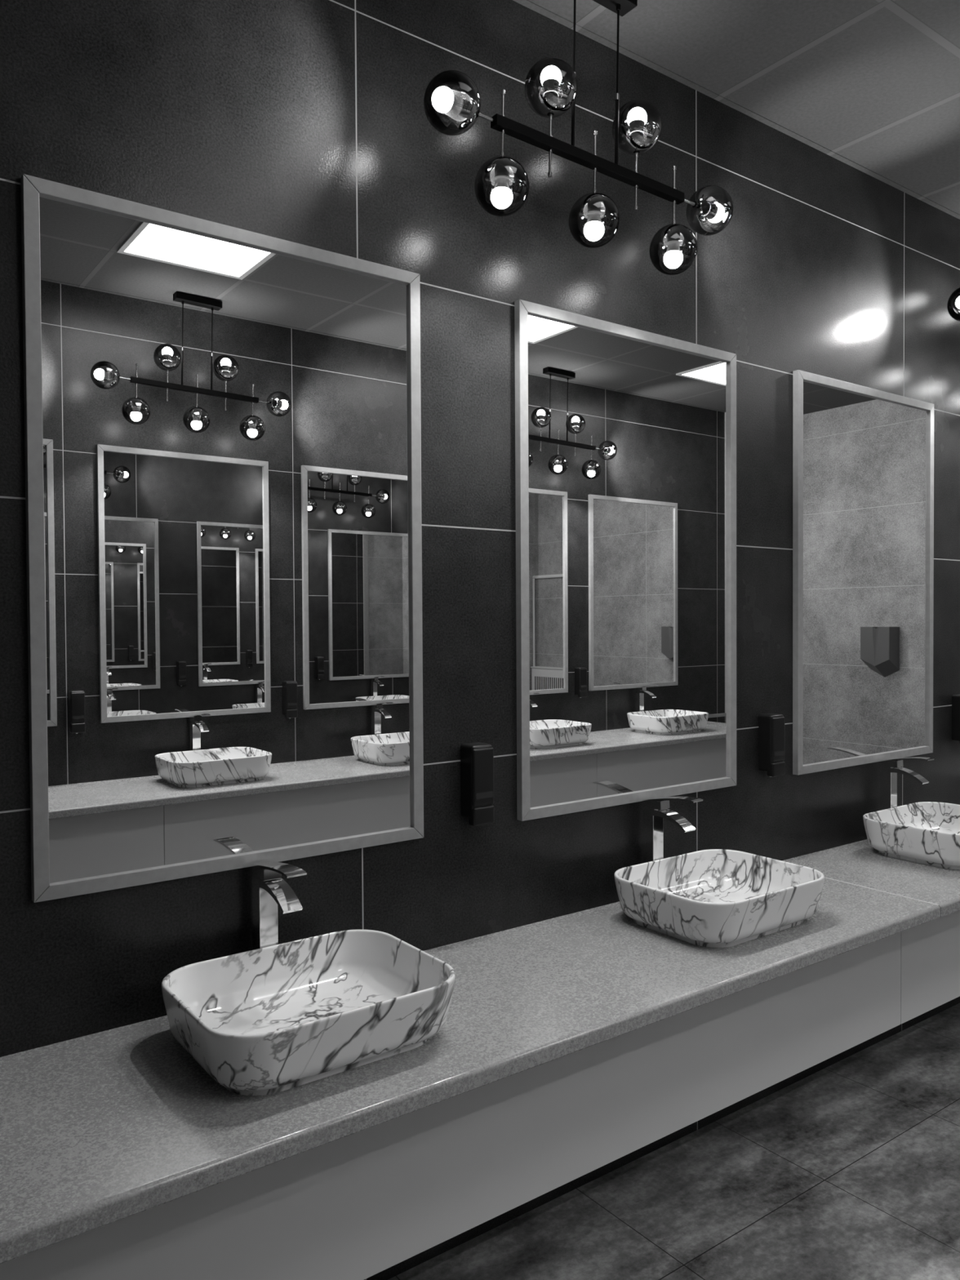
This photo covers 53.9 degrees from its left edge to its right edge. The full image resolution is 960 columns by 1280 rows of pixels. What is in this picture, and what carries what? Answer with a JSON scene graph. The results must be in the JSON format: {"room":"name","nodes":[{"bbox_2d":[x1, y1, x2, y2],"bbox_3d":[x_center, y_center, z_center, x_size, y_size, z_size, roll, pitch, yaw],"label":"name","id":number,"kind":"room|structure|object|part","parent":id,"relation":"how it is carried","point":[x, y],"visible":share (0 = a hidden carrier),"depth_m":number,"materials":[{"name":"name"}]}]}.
{"room":"public restroom","nodes":[
{"label":"public restroom","id":0,"kind":"room"},
{"bbox_2d":[0,0,959,1279],"bbox_3d":[0.257,-0.072,2.840,8.020,3.267,0.300,-1,1,-36],"label":"wall","id":1,"kind":"structure","parent":0,"point":[306,122],"depth_m":2.43,"materials":[{"name":"tile"}]},
{"bbox_2d":[20,173,423,902],"bbox_3d":[-0.509,-0.196,2.074,0.892,1.390,0.022,-1,1,-36],"label":"wall mirror","id":2,"kind":"object","parent":1,"relation":"attached to","point":[223,422],"visible":0.98,"depth_m":2.02,"materials":[{"name":"mirror"}]},
{"bbox_3d":[-0.857,-0.189,1.818,0.028,1.388,0.022,-1,1,-36],"label":"frame rail","id":3,"kind":"part","parent":2,"relation":"part of","materials":[{"name":"metal"}]},
{"bbox_3d":[-0.513,-0.877,2.061,0.891,0.028,0.022,-1,1,-36],"label":"frame rail","id":4,"kind":"part","parent":2,"relation":"part of","materials":[{"name":"metal"}]},
{"bbox_3d":[-0.505,0.484,2.088,0.891,0.028,0.022,-1,1,-36],"label":"frame rail","id":5,"kind":"part","parent":2,"relation":"part of","materials":[{"name":"metal"}]},
{"bbox_3d":[-0.161,-0.203,2.330,0.028,1.388,0.022,-1,1,-36],"label":"frame rail","id":6,"kind":"part","parent":2,"relation":"part of","materials":[{"name":"metal"}]},
{"bbox_2d":[0,877,940,1263],"bbox_3d":[-0.728,0.819,1.576,4.667,0.036,0.590,-1,1,-36],"label":"countertop","id":7,"kind":"structure","parent":1,"relation":"attached to","point":[100,1129],"depth_m":1.76,"materials":[{"name":"stone"}]},
{"bbox_2d":[250,861,306,950],"bbox_3d":[-0.429,0.632,2.007,0.049,0.316,0.189,-1,1,-36],"label":"tap","id":8,"kind":"object","parent":7,"relation":"on","point":[269,891],"visible":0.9,"depth_m":2.03,"materials":[{"name":"silver metal"}]},
{"bbox_3d":[-0.434,0.538,2.012,0.043,0.045,0.164,-1,1,-36],"label":"spout","id":9,"kind":"part","parent":8,"relation":"part of","materials":[{"name":"silver metal"}]},
{"bbox_3d":[-0.429,0.497,2.003,0.043,0.046,0.186,-1,1,-36],"label":"lever handle","id":10,"kind":"part","parent":8,"relation":"part of","materials":[{"name":"silver metal"}]},
{"bbox_2d":[161,929,455,1095],"bbox_3d":[-0.337,0.728,1.873,0.509,0.128,0.412,-1,1,-36],"label":"vessel basin","id":11,"kind":"object","parent":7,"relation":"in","point":[281,1017],"visible":1,"depth_m":1.90,"materials":[{"name":"ceramic"}]},
{"bbox_2d":[0,932,900,1279],"bbox_3d":[0.257,1.034,2.222,2.680,0.431,0.018,-1,1,-36],"label":"apron","id":12,"kind":"object","parent":7,"relation":"attached to","point":[358,1206],"visible":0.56,"depth_m":2.03,"materials":[{"name":"grey laminate"}]},
{"bbox_2d":[642,796,702,862],"bbox_3d":[0.555,0.609,2.731,0.057,0.321,0.189,-1,1,-36],"label":"tap","id":13,"kind":"object","parent":7,"relation":"on","point":[653,817],"visible":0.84,"depth_m":2.76,"materials":[{"name":"silver metal"}]},
{"bbox_3d":[0.547,0.518,2.732,0.043,0.045,0.164,-1,1,-36],"label":"spout","id":14,"kind":"part","parent":13,"relation":"part of","materials":[{"name":"silver metal"}]},
{"bbox_3d":[0.555,0.474,2.728,0.043,0.046,0.186,-1,-1,-40],"label":"lever handle","id":15,"kind":"part","parent":13,"relation":"part of","materials":[{"name":"silver metal"}]},
{"bbox_2d":[613,848,824,947],"bbox_3d":[0.659,0.708,2.605,0.509,0.128,0.412,-1,1,-36],"label":"vessel basin","id":16,"kind":"object","parent":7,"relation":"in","point":[712,898],"visible":1,"depth_m":2.53,"materials":[{"name":"ceramic"}]},
{"bbox_2d":[824,876,938,905],"bbox_3d":[1.151,0.777,2.962,0.003,0.031,0.582,-1,1,-36],"label":"strip","id":17,"kind":"object","parent":7,"relation":"attached to","point":[824,877],"visible":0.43,"depth_m":2.86,"materials":[{"name":"white"}]},
{"bbox_2d":[460,742,493,826],"bbox_3d":[-0.006,0.373,2.430,0.067,0.210,0.059,-1,1,-36],"label":"soap dispenser","id":18,"kind":"object","parent":1,"relation":"attached to","point":[477,758],"visible":1,"depth_m":2.41,"materials":[{"name":"black plastic"}]},
{"bbox_2d":[514,299,736,821],"bbox_3d":[0.462,-0.216,2.788,0.892,1.390,0.022,-1,1,-36],"label":"wall mirror","id":19,"kind":"object","parent":1,"relation":"attached to","point":[625,437],"visible":1,"depth_m":2.75,"materials":[{"name":"mirror"}]},
{"bbox_3d":[0.114,-0.209,2.532,0.028,1.388,0.022,-1,1,-36],"label":"frame rail","id":20,"kind":"part","parent":19,"relation":"part of","materials":[{"name":"metal"}]},
{"bbox_3d":[0.458,-0.896,2.774,0.891,0.028,0.022,-1,1,-36],"label":"frame rail","id":21,"kind":"part","parent":19,"relation":"part of","materials":[{"name":"metal"}]},
{"bbox_3d":[0.466,0.464,2.801,0.891,0.028,0.022,-1,1,-36],"label":"frame rail","id":22,"kind":"part","parent":19,"relation":"part of","materials":[{"name":"metal"}]},
{"bbox_3d":[0.810,-0.223,3.043,0.028,1.388,0.022,-1,1,-36],"label":"frame rail","id":23,"kind":"part","parent":19,"relation":"part of","materials":[{"name":"metal"}]},
{"bbox_2d":[512,0,959,219],"bbox_3d":[0.684,-1.709,2.928,8.626,0.003,0.022,-1,1,-36],"label":"trim","id":24,"kind":"structure","parent":1,"relation":"attached to","point":[526,3],"depth_m":2.98,"materials":[{"name":"tile"}]},
{"bbox_2d":[758,712,785,777],"bbox_3d":[0.976,0.353,3.151,0.067,0.210,0.059,-1,1,-36],"label":"soap dispenser","id":25,"kind":"object","parent":1,"relation":"attached to","point":[771,726],"visible":1,"depth_m":3.13,"materials":[{"name":"black plastic"}]},
{"bbox_2d":[792,369,933,775],"bbox_3d":[1.444,-0.236,3.510,0.892,1.390,0.022,-1,1,-36],"label":"wall mirror","id":26,"kind":"object","parent":1,"relation":"attached to","point":[863,457],"visible":1,"depth_m":3.47,"materials":[{"name":"mirror"}]},
{"bbox_3d":[1.097,-0.229,3.254,0.028,1.388,0.022,-1,1,-36],"label":"frame rail","id":27,"kind":"part","parent":26,"relation":"part of","materials":[{"name":"metal"}]},
{"bbox_3d":[1.448,0.444,3.523,0.891,0.028,0.022,-1,1,-36],"label":"frame rail","id":28,"kind":"part","parent":26,"relation":"part of","materials":[{"name":"metal"}]},
{"bbox_3d":[1.440,-0.917,3.496,0.891,0.028,0.022,-1,1,-36],"label":"frame rail","id":29,"kind":"part","parent":26,"relation":"part of","materials":[{"name":"metal"}]},
{"bbox_3d":[1.792,-0.243,3.766,0.028,1.388,0.022,-1,1,-36],"label":"frame rail","id":30,"kind":"part","parent":26,"relation":"part of","materials":[{"name":"metal"}]},
{"bbox_2d":[782,839,959,917],"bbox_3d":[2.174,0.759,3.709,2.529,0.036,0.590,-1,1,-36],"label":"countertop","id":31,"kind":"structure","parent":1,"relation":"attached to","point":[857,863],"depth_m":3.06,"materials":[{"name":"stone"}]},
{"bbox_2d":[880,756,933,810],"bbox_3d":[1.570,0.588,3.478,0.049,0.323,0.187,-1,1,-36],"label":"tap","id":32,"kind":"object","parent":31,"relation":"on","point":[888,774],"visible":0.82,"depth_m":3.51,"materials":[{"name":"silver metal"}]},
{"bbox_3d":[1.566,0.497,3.482,0.043,0.045,0.164,-1,1,-36],"label":"spout","id":33,"kind":"part","parent":32,"relation":"part of","materials":[{"name":"silver metal"}]},
{"bbox_3d":[1.570,0.453,3.474,0.043,0.046,0.186,-1,-2,-36],"label":"lever handle","id":34,"kind":"part","parent":32,"relation":"part of","materials":[{"name":"silver metal"}]},
{"bbox_2d":[862,801,959,869],"bbox_3d":[1.644,0.687,3.330,0.509,0.128,0.412,-1,1,-36],"label":"vessel basin","id":35,"kind":"object","parent":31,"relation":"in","point":[925,833],"visible":1,"depth_m":3.25,"materials":[{"name":"ceramic"}]},
{"bbox_2d":[900,910,959,1024],"bbox_3d":[2.285,0.993,3.713,2.351,0.431,0.018,-1,1,-36],"label":"apron","id":36,"kind":"object","parent":31,"relation":"attached to","point":[930,951],"visible":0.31,"depth_m":3.11,"materials":[{"name":"grey laminate"}]},
{"bbox_2d":[951,693,959,743],"bbox_3d":[1.998,0.332,3.903,0.067,0.210,0.059,-1,1,-36],"label":"soap dispenser","id":37,"kind":"object","parent":1,"relation":"attached to","point":[955,698],"visible":1,"depth_m":3.89,"materials":[{"name":"black plastic"}]},
{"bbox_2d":[387,1003,959,1279],"bbox_3d":[1.515,1.623,1.889,8.866,0.100,3.364,-1,1,-36],"label":"floor","id":38,"kind":"structure","parent":0,"point":[850,1170],"depth_m":2.64,"materials":[{"name":"tile"}]},
{"bbox_2d":[528,0,959,214],"bbox_3d":[1.496,-1.743,1.822,8.866,0.100,3.364,-1,1,-36],"label":"ceiling","id":39,"kind":"structure","parent":0,"point":[875,84],"depth_m":2.79,"materials":[{"name":"paint"}]},
{"bbox_2d":[423,0,733,275],"bbox_3d":[0.295,-1.352,2.425,1.038,0.713,0.131,0,0,-36],"label":"globe chandelier","id":40,"kind":"object","parent":39,"relation":"hanging from","point":[550,95],"visible":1,"depth_m":2.39,"materials":[{"name":"black paint"}]},
{"bbox_3d":[-0.077,-1.230,2.154,0.068,0.052,0.052,0,0,-36],"label":"bulb","id":41,"kind":"part","parent":40,"relation":"part of","materials":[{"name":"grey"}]},
{"bbox_3d":[-0.064,-1.230,2.163,0.130,0.131,0.131,0,0,-36],"label":"glass globe","id":42,"kind":"part","parent":40,"relation":"part of"},
{"bbox_2d":[457,98,469,117],"bbox_3d":[-0.031,-1.230,2.187,0.047,0.035,0.035,0,0,-36],"label":"socket","id":43,"kind":"object","parent":40,"relation":"attached to","point":[463,104],"depth_m":2.17,"materials":[{"name":"black"}]},
{"bbox_3d":[0.010,-1.229,2.217,0.055,0.011,0.011,0,0,-36],"label":"stem","id":44,"kind":"part","parent":40,"relation":"part of","materials":[{"name":"silver metal"}]},
{"bbox_3d":[0.052,-1.081,2.251,0.131,0.130,0.131,0,0,-36],"label":"glass globe","id":45,"kind":"part","parent":40,"relation":"part of"},
{"bbox_3d":[0.052,-1.065,2.251,0.052,0.068,0.052,0,0,-36],"label":"bulb","id":46,"kind":"part","parent":40,"relation":"part of","materials":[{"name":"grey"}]},
{"bbox_2d":[494,171,509,177],"bbox_3d":[0.053,-1.122,2.251,0.035,0.047,0.035,0,0,-36],"label":"socket","id":47,"kind":"object","parent":40,"relation":"attached to","point":[497,174],"depth_m":2.23,"materials":[{"name":"black"}]},
{"bbox_3d":[0.054,-1.227,2.250,0.011,0.163,0.011,0,0,-36],"label":"stem","id":48,"kind":"part","parent":40,"relation":"part of","materials":[{"name":"silver metal"}]},
{"bbox_3d":[0.174,-1.225,2.338,0.011,0.154,0.011,0,0,-36],"label":"stem","id":49,"kind":"part","parent":40,"relation":"part of","materials":[{"name":"silver metal"}]},
{"bbox_3d":[0.176,-1.367,2.337,0.131,0.130,0.131,0,0,-36],"label":"glass globe","id":50,"kind":"part","parent":40,"relation":"part of"},
{"bbox_3d":[0.176,-1.384,2.337,0.052,0.068,0.052,0,0,-36],"label":"bulb","id":51,"kind":"part","parent":40,"relation":"part of","materials":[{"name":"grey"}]},
{"bbox_3d":[0.237,-1.451,2.381,0.012,0.422,0.012,0,0,-36],"label":"suspension rod","id":52,"kind":"part","parent":40,"relation":"part of","materials":[{"name":"black paint"}]},
{"bbox_3d":[0.293,-1.063,2.429,0.052,0.068,0.052,0,0,-36],"label":"bulb","id":53,"kind":"part","parent":40,"relation":"part of","materials":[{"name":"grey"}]},
{"bbox_3d":[0.294,-1.079,2.429,0.131,0.130,0.131,0,0,-36],"label":"glass globe","id":54,"kind":"part","parent":40,"relation":"part of"},
{"bbox_2d":[587,207,600,212],"bbox_3d":[0.294,-1.120,2.428,0.035,0.047,0.035,0,0,-36],"label":"socket","id":55,"kind":"object","parent":40,"relation":"attached to","point":[589,209],"depth_m":2.41,"materials":[{"name":"black"}]},
{"bbox_3d":[0.295,-1.226,2.428,0.011,0.163,0.011,0,0,-36],"label":"stem","id":56,"kind":"part","parent":40,"relation":"part of","materials":[{"name":"silver metal"}]},
{"bbox_3d":[0.360,-1.450,2.471,0.012,0.422,0.012,0,0,-36],"label":"suspension rod","id":57,"kind":"part","parent":40,"relation":"part of","materials":[{"name":"black paint"}]},
{"bbox_3d":[0.416,-1.224,2.517,0.011,0.154,0.011,0,0,-36],"label":"stem","id":58,"kind":"part","parent":40,"relation":"part of","materials":[{"name":"silver metal"}]},
{"bbox_3d":[0.418,-1.382,2.515,0.052,0.068,0.052,0,0,-36],"label":"bulb","id":59,"kind":"part","parent":40,"relation":"part of","materials":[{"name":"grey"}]},
{"bbox_3d":[0.418,-1.366,2.515,0.131,0.130,0.131,0,0,-36],"label":"glass globe","id":60,"kind":"part","parent":40,"relation":"part of"},
{"bbox_3d":[0.534,-1.077,2.605,0.131,0.130,0.131,0,0,-36],"label":"glass globe","id":61,"kind":"part","parent":40,"relation":"part of"},
{"bbox_2d":[666,237,679,242],"bbox_3d":[0.534,-1.118,2.605,0.035,0.047,0.035,0,0,-36],"label":"socket","id":62,"kind":"object","parent":40,"relation":"attached to","point":[675,239],"depth_m":2.59,"materials":[{"name":"black"}]},
{"bbox_3d":[0.534,-1.061,2.605,0.052,0.068,0.052,0,0,-36],"label":"bulb","id":63,"kind":"part","parent":40,"relation":"part of","materials":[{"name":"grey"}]},
{"bbox_3d":[0.536,-1.224,2.604,0.011,0.163,0.011,0,0,-36],"label":"stem","id":64,"kind":"part","parent":40,"relation":"part of","materials":[{"name":"silver metal"}]},
{"bbox_3d":[0.581,-1.225,2.638,0.055,0.011,0.011,0,0,-36],"label":"stem","id":65,"kind":"part","parent":40,"relation":"part of","materials":[{"name":"silver metal"}]},
{"bbox_3d":[0.655,-1.224,2.692,0.130,0.131,0.131,0,0,-36],"label":"glass globe","id":66,"kind":"part","parent":40,"relation":"part of"},
{"bbox_2d":[946,287,959,321],"bbox_3d":[2.193,-1.391,3.820,1.038,0.713,0.131,0,0,-36],"label":"globe chandelier","id":67,"kind":"object","parent":39,"relation":"hanging from","point":[953,302],"visible":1,"depth_m":3.61,"materials":[{"name":"black paint"}]},
{"bbox_3d":[1.821,-1.269,3.549,0.068,0.052,0.052,0,0,-36],"label":"bulb","id":68,"kind":"part","parent":67,"relation":"part of","materials":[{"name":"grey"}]}
]}

